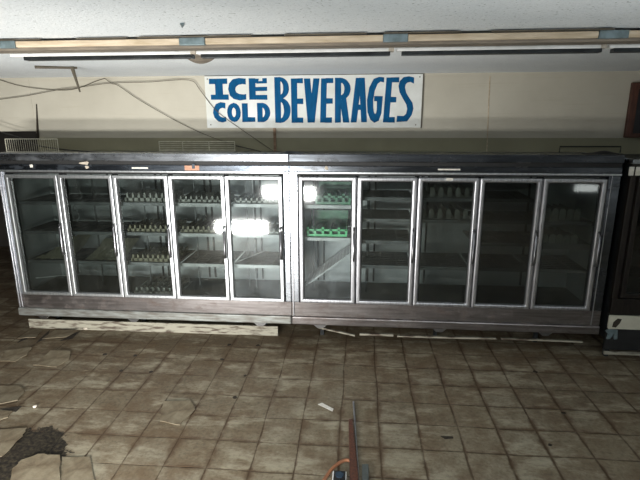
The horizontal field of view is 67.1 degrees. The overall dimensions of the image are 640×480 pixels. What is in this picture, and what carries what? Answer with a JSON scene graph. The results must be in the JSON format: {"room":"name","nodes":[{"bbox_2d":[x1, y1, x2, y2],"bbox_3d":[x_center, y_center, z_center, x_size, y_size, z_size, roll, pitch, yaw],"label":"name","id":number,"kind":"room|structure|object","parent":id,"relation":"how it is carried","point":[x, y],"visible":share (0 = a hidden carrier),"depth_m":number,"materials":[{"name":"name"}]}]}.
{"room":"supermarket","nodes":[
{"label":"supermarket","id":0,"kind":"room"},
{"bbox_2d":[0,131,37,246],"bbox_3d":[0.241,-1.147,8.436,13.800,2.835,0.100,1,14,5],"label":"wall","id":1,"kind":"structure","parent":0,"point":[29,135],"depth_m":8.76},
{"bbox_2d":[0,246,639,479],"bbox_3d":[-0.469,2.269,0.872,14.000,0.100,16.500,1,14,5],"label":"floor","id":2,"kind":"structure","parent":0,"point":[502,416],"depth_m":4.15,"materials":[{"name":"ceramic tile"},{"name":"grout"}]},
{"bbox_2d":[2,406,21,411],"bbox_3d":[-2.609,1.419,4.067,0.164,0.002,0.086,1,14,5],"label":"scrap","id":3,"kind":"object","parent":2,"relation":"on","point":[14,409],"visible":1,"depth_m":4.07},
{"bbox_2d":[0,385,26,456],"bbox_3d":[-2.622,1.432,3.971,0.364,0.023,1.214,-9,17,-31],"label":"tile","id":4,"kind":"structure","parent":2,"relation":"on","point":[8,437],"depth_m":3.78,"materials":[{"name":"beige tile"}]},
{"bbox_2d":[0,347,31,361],"bbox_3d":[-3.148,1.185,4.963,0.268,0.023,0.285,-3,14,-12],"label":"tile","id":5,"kind":"structure","parent":2,"relation":"on","point":[13,355],"depth_m":4.98,"materials":[{"name":"beige tile"}]},
{"bbox_2d":[19,330,41,337],"bbox_3d":[-3.249,1.061,5.452,0.224,0.025,0.236,1,14,5],"label":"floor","id":6,"kind":"structure","parent":2,"relation":"on","point":[31,333],"depth_m":5.44,"materials":[{"name":"beige tile"}]},
{"bbox_2d":[36,330,49,342],"bbox_3d":[-3.080,1.079,5.424,0.066,0.002,0.335,-2,14,-7],"label":"scrap","id":7,"kind":"object","parent":2,"relation":"on","point":[46,334],"visible":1,"depth_m":5.39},
{"bbox_2d":[10,454,93,479],"bbox_3d":[-1.805,1.586,3.351,0.646,0.022,0.451,1,14,5],"label":"tile","id":8,"kind":"structure","parent":2,"relation":"on","point":[38,466],"depth_m":3.35,"materials":[{"name":"beige tile"}]},
{"bbox_2d":[33,350,70,366],"bbox_3d":[-2.680,1.199,4.897,0.290,0.024,0.315,1,14,5],"label":"tile","id":9,"kind":"structure","parent":2,"relation":"on","point":[53,358],"depth_m":4.88,"materials":[{"name":"beige tile"}]},
{"bbox_2d":[42,330,76,338],"bbox_3d":[-2.929,1.063,5.436,0.284,0.027,0.213,1,14,5],"label":"tile","id":10,"kind":"structure","parent":2,"relation":"on","point":[56,333],"depth_m":5.44,"materials":[{"name":"beige tile"}]},
{"bbox_2d":[61,331,79,340],"bbox_3d":[-2.773,1.080,5.418,0.088,0.002,0.274,4,15,17],"label":"scrap","id":11,"kind":"object","parent":2,"relation":"on","point":[72,336],"visible":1,"depth_m":5.41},
{"bbox_2d":[0,151,298,325],"bbox_3d":[-1.798,0.022,5.460,3.068,2.030,0.926,1,14,5],"label":"cooler","id":12,"kind":"object","parent":2,"relation":"on","point":[39,193],"visible":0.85,"depth_m":5.25,"materials":[{"name":"silver metal"}]},
{"bbox_2d":[5,139,58,151],"bbox_3d":[-3.259,-1.069,5.459,0.631,0.152,0.011,1,14,5],"label":"wire rack","id":13,"kind":"object","parent":12,"relation":"on","point":[5,139],"visible":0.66,"depth_m":5.46,"materials":[{"name":"white metal"}]},
{"bbox_2d":[0,131,96,151],"bbox_3d":[-2.979,-1.136,5.521,1.647,0.296,0.014,1,14,5],"label":"loose cable","id":14,"kind":"object","parent":12,"relation":"on","point":[0,131],"visible":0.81,"depth_m":5.55,"materials":[{"name":"black metal"}]},
{"bbox_2d":[36,274,66,278],"bbox_3d":[-2.970,0.404,5.380,0.413,0.062,0.014,1,14,4],"label":"support rod","id":15,"kind":"object","parent":12,"relation":"on","point":[65,274],"visible":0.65,"depth_m":5.38,"materials":[{"name":"grey metal"}]},
{"bbox_2d":[36,235,90,258],"bbox_3d":[-2.934,0.068,5.546,0.414,0.186,0.460,1,14,5],"label":"paper","id":16,"kind":"object","parent":12,"relation":"on","point":[79,241],"visible":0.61,"depth_m":5.52,"materials":[{"name":"grey paper"}]},
{"bbox_2d":[33,248,96,260],"bbox_3d":[-2.946,0.166,5.603,0.559,0.006,0.560,1,14,5],"label":"shelf","id":17,"kind":"object","parent":12,"relation":"attached to","point":[82,253],"depth_m":5.54,"materials":[{"name":"grey metal"}]},
{"bbox_2d":[32,221,98,230],"bbox_3d":[-2.947,-0.156,5.522,0.559,0.006,0.560,1,14,5],"label":"shelf","id":18,"kind":"object","parent":12,"relation":"attached to","point":[52,225],"depth_m":5.52,"materials":[{"name":"grey metal"}]},
{"bbox_2d":[42,194,92,200],"bbox_3d":[-2.948,-0.468,5.444,0.559,0.006,0.560,1,14,5],"label":"shelf","id":19,"kind":"object","parent":12,"relation":"attached to","point":[49,197],"depth_m":5.50,"materials":[{"name":"grey metal"}]},
{"bbox_2d":[73,179,81,221],"bbox_3d":[-2.622,-0.432,5.207,0.160,0.477,0.066,1,14,5],"label":"cable","id":20,"kind":"object","parent":12,"relation":"hanging from","point":[76,179],"visible":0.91,"depth_m":5.20,"materials":[{"name":"black"}]},
{"bbox_2d":[81,222,137,231],"bbox_3d":[-2.367,-0.145,5.472,0.559,0.006,0.560,1,14,5],"label":"shelf","id":21,"kind":"object","parent":12,"relation":"attached to","point":[99,226],"depth_m":5.44,"materials":[{"name":"grey metal"}]},
{"bbox_2d":[81,249,142,261],"bbox_3d":[-2.366,0.177,5.553,0.559,0.006,0.560,1,14,5],"label":"shelf","id":22,"kind":"object","parent":12,"relation":"attached to","point":[133,251],"depth_m":5.40,"materials":[{"name":"grey metal"}]},
{"bbox_2d":[86,238,138,259],"bbox_3d":[-2.354,0.097,5.501,0.414,0.145,0.460,1,14,5],"label":"paper","id":23,"kind":"object","parent":12,"relation":"on","point":[105,251],"visible":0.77,"depth_m":5.50,"materials":[{"name":"grey paper"}]},
{"bbox_2d":[125,189,183,202],"bbox_3d":[-1.793,-0.501,5.300,0.508,0.100,0.460,1,14,5],"label":"shelf organiser","id":24,"kind":"object","parent":12,"relation":"on","point":[149,195],"visible":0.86,"depth_m":5.11,"materials":[{"name":"plastic"}]},
{"bbox_2d":[125,195,183,202],"bbox_3d":[-1.792,-0.458,5.311,0.508,0.012,0.460,1,14,5],"label":"tray","id":25,"kind":"object","parent":24,"relation":"on","point":[142,199],"depth_m":5.09,"materials":[{"name":"plastic"}]},
{"bbox_2d":[128,218,188,231],"bbox_3d":[-1.792,-0.176,5.382,0.508,0.075,0.460,1,14,5],"label":"shelf organiser","id":26,"kind":"object","parent":12,"relation":"on","point":[150,225],"visible":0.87,"depth_m":5.24,"materials":[{"name":"plastic"}]},
{"bbox_2d":[128,223,188,231],"bbox_3d":[-1.792,-0.146,5.389,0.508,0.012,0.460,1,14,5],"label":"tray","id":27,"kind":"object","parent":26,"relation":"on","point":[179,226],"depth_m":5.18,"materials":[{"name":"plastic"}]},
{"bbox_2d":[131,245,189,261],"bbox_3d":[-1.791,0.143,5.462,0.508,0.080,0.460,1,14,5],"label":"shelf organiser","id":28,"kind":"object","parent":12,"relation":"on","point":[153,254],"visible":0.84,"depth_m":5.34,"materials":[{"name":"plastic"}]},
{"bbox_2d":[131,251,189,261],"bbox_3d":[-1.790,0.176,5.470,0.508,0.012,0.460,1,14,5],"label":"tray","id":29,"kind":"object","parent":28,"relation":"on","point":[181,255],"depth_m":5.26,"materials":[{"name":"plastic"}]},
{"bbox_2d":[134,276,192,293],"bbox_3d":[-1.790,0.507,5.553,0.508,0.080,0.460,1,14,5],"label":"shelf organiser","id":30,"kind":"object","parent":12,"relation":"on","point":[156,286],"visible":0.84,"depth_m":5.48,"materials":[{"name":"plastic"}]},
{"bbox_2d":[146,281,192,293],"bbox_3d":[-1.790,0.540,5.562,0.508,0.012,0.460,1,14,5],"label":"tray","id":31,"kind":"object","parent":30,"relation":"on","point":[184,286],"depth_m":5.48,"materials":[{"name":"plastic"}]},
{"bbox_2d":[131,250,195,262],"bbox_3d":[-1.785,0.187,5.504,0.559,0.006,0.560,1,14,5],"label":"shelf","id":32,"kind":"object","parent":12,"relation":"attached to","point":[191,251],"depth_m":5.32,"materials":[{"name":"grey metal"}]},
{"bbox_2d":[159,141,234,150],"bbox_3d":[-1.416,-1.078,5.551,0.900,0.115,0.014,1,14,5],"label":"wire rack","id":33,"kind":"object","parent":12,"relation":"on","point":[182,143],"visible":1,"depth_m":5.55,"materials":[{"name":"grey metal"}]},
{"bbox_2d":[178,191,236,202],"bbox_3d":[-1.212,-0.478,5.253,0.508,0.075,0.460,1,14,5],"label":"shelf organiser","id":34,"kind":"object","parent":12,"relation":"on","point":[197,197],"visible":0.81,"depth_m":5.09,"materials":[{"name":"plastic"}]},
{"bbox_2d":[178,196,236,202],"bbox_3d":[-1.212,-0.447,5.261,0.508,0.012,0.460,1,14,5],"label":"tray","id":35,"kind":"object","parent":34,"relation":"on","point":[183,200],"depth_m":5.05,"materials":[{"name":"plastic"}]},
{"bbox_2d":[180,219,237,232],"bbox_3d":[-1.211,-0.166,5.332,0.508,0.075,0.460,1,14,5],"label":"shelf organiser","id":36,"kind":"object","parent":12,"relation":"on","point":[205,226],"visible":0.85,"depth_m":5.19,"materials":[{"name":"plastic"}]},
{"bbox_2d":[181,224,237,232],"bbox_3d":[-1.211,-0.135,5.340,0.508,0.012,0.460,1,14,5],"label":"tray","id":37,"kind":"object","parent":36,"relation":"on","point":[185,230],"depth_m":5.13,"materials":[{"name":"plastic"}]},
{"bbox_2d":[183,251,243,263],"bbox_3d":[-1.205,0.198,5.454,0.559,0.006,0.560,1,14,5],"label":"shelf","id":38,"kind":"object","parent":12,"relation":"attached to","point":[204,257],"depth_m":5.44,"materials":[{"name":"grey metal"}]},
{"bbox_2d":[234,250,265,262],"bbox_3d":[-0.770,0.182,5.348,0.014,0.052,0.484,11,18,38],"label":"support rod","id":39,"kind":"object","parent":12,"relation":"on","point":[264,250],"visible":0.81,"depth_m":5.34,"materials":[{"name":"grey metal"}]},
{"bbox_2d":[233,192,277,203],"bbox_3d":[-0.632,-0.460,5.206,0.508,0.060,0.460,1,14,5],"label":"shelf organiser","id":40,"kind":"object","parent":12,"relation":"on","point":[242,199],"visible":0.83,"depth_m":5.06,"materials":[{"name":"plastic"}]},
{"bbox_2d":[233,202,277,203],"bbox_3d":[-0.631,-0.437,5.212,0.508,0.012,0.460,1,14,5],"label":"tray","id":41,"kind":"object","parent":40,"relation":"on","point":[233,202],"depth_m":4.99,"materials":[{"name":"plastic"}]},
{"bbox_2d":[234,220,278,233],"bbox_3d":[-0.631,-0.148,5.284,0.508,0.060,0.460,1,14,5],"label":"shelf organiser","id":42,"kind":"object","parent":12,"relation":"on","point":[245,228],"visible":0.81,"depth_m":5.16,"materials":[{"name":"plastic"}]},
{"bbox_2d":[234,224,277,233],"bbox_3d":[-0.631,-0.124,5.290,0.508,0.012,0.460,1,14,5],"label":"tray","id":43,"kind":"object","parent":42,"relation":"on","point":[239,231],"depth_m":5.14,"materials":[{"name":"plastic"}]},
{"bbox_2d":[236,252,279,264],"bbox_3d":[-0.627,0.209,5.404,0.554,0.006,0.560,1,14,5],"label":"shelf","id":44,"kind":"object","parent":12,"relation":"attached to","point":[264,258],"depth_m":5.36,"materials":[{"name":"grey metal"}]},
{"bbox_2d":[28,318,277,335],"bbox_3d":[-1.930,0.995,5.519,2.930,0.115,0.020,1,14,4],"label":"board","id":45,"kind":"object","parent":2,"relation":"on","point":[33,323],"visible":1,"depth_m":5.51,"materials":[{"name":"white paint"}]},
{"bbox_2d":[160,400,194,424],"bbox_3d":[-1.204,1.424,4.006,0.314,0.014,0.334,1,14,5],"label":"tile","id":46,"kind":"structure","parent":2,"relation":"on","point":[172,412],"depth_m":4.00,"materials":[{"name":"beige tile"}]},
{"bbox_2d":[318,403,332,410],"bbox_3d":[0.056,1.406,4.071,0.158,0.003,0.039,11,18,39],"label":"paper scrap","id":47,"kind":"object","parent":2,"relation":"on","point":[320,404],"visible":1,"depth_m":4.07,"materials":[{"name":"white paper"}]},
{"bbox_2d":[322,458,348,479],"bbox_3d":[0.074,1.595,3.294,0.068,0.024,0.391,10,18,36],"label":"cord","id":48,"kind":"object","parent":2,"relation":"on","point":[338,463],"visible":0.98,"depth_m":3.35,"materials":[{"name":"orange rubber"}]},
{"bbox_2d":[332,470,346,479],"bbox_3d":[0.128,1.597,3.217,0.093,0.056,0.135,1,14,5],"label":"outlet box","id":49,"kind":"object","parent":2,"relation":"on","point":[337,475],"visible":1,"depth_m":3.22,"materials":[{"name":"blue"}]},
{"bbox_2d":[349,419,358,479],"bbox_3d":[0.227,1.541,3.493,0.064,0.030,0.785,0,14,0],"label":"batten","id":50,"kind":"object","parent":2,"relation":"on","point":[353,470],"visible":1,"depth_m":3.44,"materials":[{"name":"brown wood"}]},
{"bbox_2d":[353,401,358,477],"bbox_3d":[0.269,1.512,3.625,0.014,0.022,1.035,0,14,2],"label":"metal bar","id":51,"kind":"object","parent":2,"relation":"on","point":[353,401],"visible":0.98,"depth_m":3.68,"materials":[{"name":"metal"}]},
{"bbox_2d":[362,464,368,479],"bbox_3d":[0.304,1.605,3.238,0.046,0.030,0.264,1,14,5],"label":"metal plate","id":52,"kind":"object","parent":2,"relation":"on","point":[365,467],"visible":1,"depth_m":3.28,"materials":[{"name":"grey metal"}]},
{"bbox_2d":[360,333,392,335],"bbox_3d":[0.605,1.013,5.174,0.360,0.024,0.030,1,14,5],"label":"wooden lath","id":53,"kind":"object","parent":2,"relation":"on","point":[362,334],"visible":1,"depth_m":5.17,"materials":[{"name":"white paint"}]},
{"bbox_2d":[441,436,452,438],"bbox_3d":[0.968,1.505,3.676,0.095,0.004,0.036,1,14,5],"label":"chip","id":54,"kind":"object","parent":2,"relation":"on","point":[444,437],"visible":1,"depth_m":3.68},
{"bbox_2d":[289,151,624,341],"bbox_3d":[1.286,0.079,5.196,3.120,2.030,0.926,1,14,5],"label":"cooler","id":55,"kind":"object","parent":2,"relation":"on","point":[493,270],"visible":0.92,"depth_m":4.88,"materials":[{"name":"silver metal"}]},
{"bbox_2d":[304,197,314,204],"bbox_3d":[0.108,-0.410,5.183,0.559,0.006,0.560,1,14,5],"label":"shelf","id":56,"kind":"object","parent":55,"relation":"attached to","point":[309,200],"depth_m":5.19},
{"bbox_2d":[307,210,347,236],"bbox_3d":[0.089,-0.185,5.199,0.423,0.204,0.420,1,14,5],"label":"crate","id":57,"kind":"object","parent":55,"relation":"on","point":[327,223],"visible":1,"depth_m":5.34,"materials":[{"name":"green plastic"}]},
{"bbox_2d":[304,227,350,237],"bbox_3d":[0.109,-0.080,5.265,0.559,0.006,0.560,1,14,5],"label":"shelf","id":58,"kind":"object","parent":55,"relation":"attached to","point":[349,228],"depth_m":5.08,"materials":[{"name":"green plastic"}]},
{"bbox_2d":[306,243,350,285],"bbox_3d":[0.112,0.255,5.339,0.513,0.407,0.420,1,14,5],"label":"wire shelf","id":59,"kind":"object","parent":55,"relation":"on","point":[345,252],"visible":0.85,"depth_m":5.28,"materials":[{"name":"silver metal"}]},
{"bbox_2d":[315,176,351,204],"bbox_3d":[0.149,-0.526,5.088,0.368,0.240,0.420,1,14,5],"label":"crate","id":60,"kind":"object","parent":55,"relation":"on","point":[328,193],"visible":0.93,"depth_m":5.15,"materials":[{"name":"green plastic"}]},
{"bbox_2d":[319,327,354,335],"bbox_3d":[0.176,0.982,5.205,0.400,0.099,0.030,1,14,5],"label":"wooden lath","id":61,"kind":"object","parent":55,"relation":"attached to","point":[324,328],"visible":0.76,"depth_m":5.19,"materials":[{"name":"white paint"}]},
{"bbox_2d":[362,252,407,265],"bbox_3d":[0.690,0.207,5.285,0.559,0.006,0.560,1,14,5],"label":"shelf","id":62,"kind":"object","parent":55,"relation":"attached to","point":[372,258],"depth_m":5.25,"materials":[{"name":"grey metal"}]},
{"bbox_2d":[362,229,408,240],"bbox_3d":[0.690,-0.050,5.221,0.559,0.006,0.560,1,14,5],"label":"shelf","id":63,"kind":"object","parent":55,"relation":"attached to","point":[372,234],"depth_m":5.20,"materials":[{"name":"grey metal"}]},
{"bbox_2d":[362,210,409,218],"bbox_3d":[0.689,-0.270,5.165,0.559,0.006,0.560,1,14,5],"label":"shelf","id":64,"kind":"object","parent":55,"relation":"attached to","point":[370,214],"depth_m":5.16,"materials":[{"name":"grey metal"}]},
{"bbox_2d":[363,190,410,196],"bbox_3d":[0.688,-0.482,5.112,0.559,0.006,0.560,1,14,5],"label":"shelf","id":65,"kind":"object","parent":55,"relation":"attached to","point":[370,193],"depth_m":5.16,"materials":[{"name":"black metal"}]},
{"bbox_2d":[420,253,466,266],"bbox_3d":[1.271,0.218,5.236,0.559,0.006,0.560,1,14,5],"label":"shelf","id":66,"kind":"object","parent":55,"relation":"attached to","point":[426,259],"depth_m":5.21,"materials":[{"name":"grey metal"}]},
{"bbox_2d":[422,203,469,219],"bbox_3d":[1.263,-0.313,5.061,0.508,0.105,0.460,1,14,5],"label":"shelf organiser","id":67,"kind":"object","parent":55,"relation":"on","point":[459,213],"visible":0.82,"depth_m":4.87,"materials":[{"name":"plastic"}]},
{"bbox_2d":[423,211,469,219],"bbox_3d":[1.263,-0.268,5.073,0.508,0.012,0.460,1,14,5],"label":"tray","id":68,"kind":"object","parent":67,"relation":"on","point":[426,216],"depth_m":4.87,"materials":[{"name":"plastic"}]},
{"bbox_2d":[397,335,495,339],"bbox_3d":[1.338,1.032,5.123,1.030,0.028,0.030,1,14,5],"label":"wooden lath","id":69,"kind":"object","parent":55,"relation":"attached to","point":[408,336],"visible":1,"depth_m":5.11,"materials":[{"name":"white paint"}]},
{"bbox_2d":[423,184,470,197],"bbox_3d":[1.263,-0.525,5.008,0.508,0.105,0.460,1,14,5],"label":"shelf organiser","id":70,"kind":"object","parent":55,"relation":"on","point":[452,191],"visible":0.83,"depth_m":4.81,"materials":[{"name":"plastic"}]},
{"bbox_2d":[423,191,470,197],"bbox_3d":[1.263,-0.480,5.019,0.508,0.012,0.460,1,14,5],"label":"tray","id":71,"kind":"object","parent":70,"relation":"on","point":[427,195],"depth_m":4.81,"materials":[{"name":"plastic"}]},
{"bbox_2d":[501,337,582,342],"bbox_3d":[2.309,1.043,5.038,0.820,0.021,0.030,1,14,5],"label":"wooden lath","id":72,"kind":"object","parent":55,"relation":"attached to","point":[502,338],"visible":1,"depth_m":5.03,"materials":[{"name":"white paint"}]},
{"bbox_2d":[542,227,576,243],"bbox_3d":[2.406,-0.058,5.033,0.348,0.110,0.460,1,14,5],"label":"shelf organiser","id":73,"kind":"object","parent":55,"relation":"on","point":[552,235],"visible":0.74,"depth_m":4.82,"materials":[{"name":"plastic"}]},
{"bbox_2d":[539,255,584,269],"bbox_3d":[2.432,0.239,5.136,0.559,0.006,0.560,1,14,5],"label":"shelf","id":74,"kind":"object","parent":55,"relation":"attached to","point":[547,262],"depth_m":5.07,"materials":[{"name":"grey metal"}]},
{"bbox_2d":[545,204,580,220],"bbox_3d":[2.405,-0.302,4.971,0.348,0.125,0.460,1,14,5],"label":"shelf organiser","id":75,"kind":"object","parent":55,"relation":"on","point":[554,212],"visible":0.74,"depth_m":4.75,"materials":[{"name":"plastic"}]},
{"bbox_2d":[568,217,590,221],"bbox_3d":[2.430,-0.236,5.017,0.559,0.006,0.560,1,14,5],"label":"shelf","id":76,"kind":"object","parent":55,"relation":"attached to","point":[581,219],"depth_m":4.84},
{"bbox_2d":[559,146,620,152],"bbox_3d":[2.900,-0.975,5.186,0.643,0.070,0.016,1,14,5],"label":"metal bracket","id":77,"kind":"object","parent":55,"relation":"on","point":[560,146],"visible":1,"depth_m":5.17,"materials":[{"name":"black metal"}]},
{"bbox_2d":[581,150,621,153],"bbox_3d":[2.681,-0.833,4.579,0.354,0.032,0.140,1,14,5],"label":"tarp","id":78,"kind":"object","parent":55,"relation":"on","point":[604,151],"visible":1,"depth_m":4.55,"materials":[{"name":"rubber"}]},
{"bbox_2d":[598,154,639,355],"bbox_3d":[3.833,0.151,4.951,1.925,1.995,0.938,1,14,5],"label":"cooler","id":79,"kind":"object","parent":2,"relation":"on","point":[619,324],"visible":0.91,"depth_m":4.69,"materials":[{"name":"metal"}]},
{"bbox_2d":[0,0,639,77],"bbox_3d":[-0.478,-0.578,0.157,14.000,0.100,16.500,1,14,5],"label":"ceiling","id":80,"kind":"structure","parent":0,"point":[45,20],"depth_m":2.52,"materials":[{"name":"white paint"}]},
{"bbox_2d":[1,78,104,90],"bbox_3d":[-3.171,-1.820,5.602,1.425,0.167,0.007,1,14,5],"label":"loose cable","id":81,"kind":"object","parent":80,"relation":"hanging from","point":[103,78],"visible":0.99,"depth_m":5.61,"materials":[{"name":"black rubber"}]},
{"bbox_2d":[35,66,76,68],"bbox_3d":[-2.414,-1.579,4.420,0.347,0.028,0.032,-4,15,-16],"label":"bar","id":82,"kind":"object","parent":80,"relation":"attached to","point":[36,67],"depth_m":4.40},
{"bbox_2d":[70,66,80,91],"bbox_3d":[-2.266,-1.487,4.468,0.068,0.226,0.038,-2,14,-7],"label":"stick","id":83,"kind":"object","parent":82,"relation":"hanging from","point":[71,68],"visible":1,"depth_m":4.46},
{"bbox_2d":[10,51,197,60],"bbox_3d":[-1.382,-1.202,3.072,1.226,0.103,0.060,1,14,5],"label":"rail","id":84,"kind":"object","parent":80,"relation":"attached to","point":[161,54],"visible":0.88,"depth_m":3.06,"materials":[{"name":"white metal"}]},
{"bbox_2d":[188,55,212,63],"bbox_3d":[-0.941,-1.398,3.740,0.235,0.051,0.122,1,14,5],"label":"flap","id":85,"kind":"object","parent":80,"relation":"attached to","point":[198,59],"visible":0.47,"depth_m":3.75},
{"bbox_2d":[196,48,393,58],"bbox_3d":[-0.161,-1.179,2.968,1.220,0.103,0.060,1,14,5],"label":"rail","id":86,"kind":"object","parent":80,"relation":"attached to","point":[356,52],"visible":0.91,"depth_m":2.96,"materials":[{"name":"white metal"}]},
{"bbox_2d":[0,28,639,53],"bbox_3d":[-0.036,-1.154,2.807,4.820,0.060,0.161,1,14,5],"label":"fluorescent light fixture","id":87,"kind":"object","parent":80,"relation":"attached to","point":[604,35],"visible":1,"depth_m":2.76,"materials":[{"name":"beige wood"}]},
{"bbox_2d":[396,44,606,55],"bbox_3d":[1.062,-1.157,2.863,1.201,0.103,0.060,1,14,5],"label":"rail","id":88,"kind":"object","parent":80,"relation":"attached to","point":[551,49],"visible":0.88,"depth_m":2.85,"materials":[{"name":"white metal"}]},
{"bbox_2d":[605,44,639,52],"bbox_3d":[2.215,-1.135,2.765,1.083,0.103,0.060,1,14,5],"label":"rail","id":89,"kind":"object","parent":80,"relation":"attached to","point":[617,48],"visible":0.8,"depth_m":2.79,"materials":[{"name":"white metal"}]},
{"bbox_2d":[0,73,639,153],"bbox_3d":[-0.002,-0.468,5.738,14.000,2.835,0.126,1,14,5],"label":"wall","id":90,"kind":"structure","parent":0,"point":[525,105],"depth_m":5.45,"materials":[{"name":"beige paint"}]},
{"bbox_2d":[36,104,38,139],"bbox_3d":[-3.367,-1.401,5.740,0.067,0.416,0.004,1,14,5],"label":"trim","id":91,"kind":"structure","parent":90,"relation":"attached to","point":[37,125],"depth_m":5.75,"materials":[{"name":"black metal"}]},
{"bbox_2d":[0,79,272,150],"bbox_3d":[-2.239,-1.436,5.594,3.413,0.795,0.007,1,14,5],"label":"loose cable","id":92,"kind":"object","parent":90,"relation":"attached to","point":[179,79],"visible":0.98,"depth_m":5.52,"materials":[{"name":"black rubber"}]},
{"bbox_2d":[106,79,258,150],"bbox_3d":[-1.542,-1.427,5.545,1.844,0.834,0.007,1,14,5],"label":"loose cable","id":93,"kind":"object","parent":90,"relation":"attached to","point":[106,79],"visible":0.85,"depth_m":5.56,"materials":[{"name":"black rubber"}]},
{"bbox_2d":[273,128,275,150],"bbox_3d":[-0.518,-1.131,5.542,0.028,0.298,0.024,1,14,5],"label":"batten","id":94,"kind":"object","parent":90,"relation":"attached to","point":[274,129],"visible":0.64,"depth_m":5.52,"materials":[{"name":"brown wood"}]},
{"bbox_2d":[204,73,423,127],"bbox_3d":[-0.086,-1.544,5.393,2.432,0.574,0.025,1,14,5],"label":"wall sign","id":95,"kind":"object","parent":90,"relation":"attached to","point":[327,100],"visible":1,"depth_m":5.38,"materials":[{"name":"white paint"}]},
{"bbox_2d":[28,71,639,79],"bbox_3d":[1.732,-1.785,5.185,10.300,0.022,0.012,1,14,5],"label":"trim","id":96,"kind":"structure","parent":90,"relation":"attached to","point":[590,72],"depth_m":5.21,"materials":[{"name":"beige paint"}]},
{"bbox_2d":[486,77,489,151],"bbox_3d":[1.842,-1.344,5.288,0.041,0.860,0.009,1,14,5],"label":"trim","id":97,"kind":"structure","parent":90,"relation":"attached to","point":[489,77],"depth_m":5.27,"materials":[{"name":"beige wood"}]},
{"bbox_2d":[623,82,639,137],"bbox_3d":[3.693,-1.369,5.092,0.850,0.565,0.042,1,14,5],"label":"framed board","id":98,"kind":"object","parent":90,"relation":"attached to","point":[632,123],"visible":1,"depth_m":5.12,"materials":[{"name":"brown wood"}]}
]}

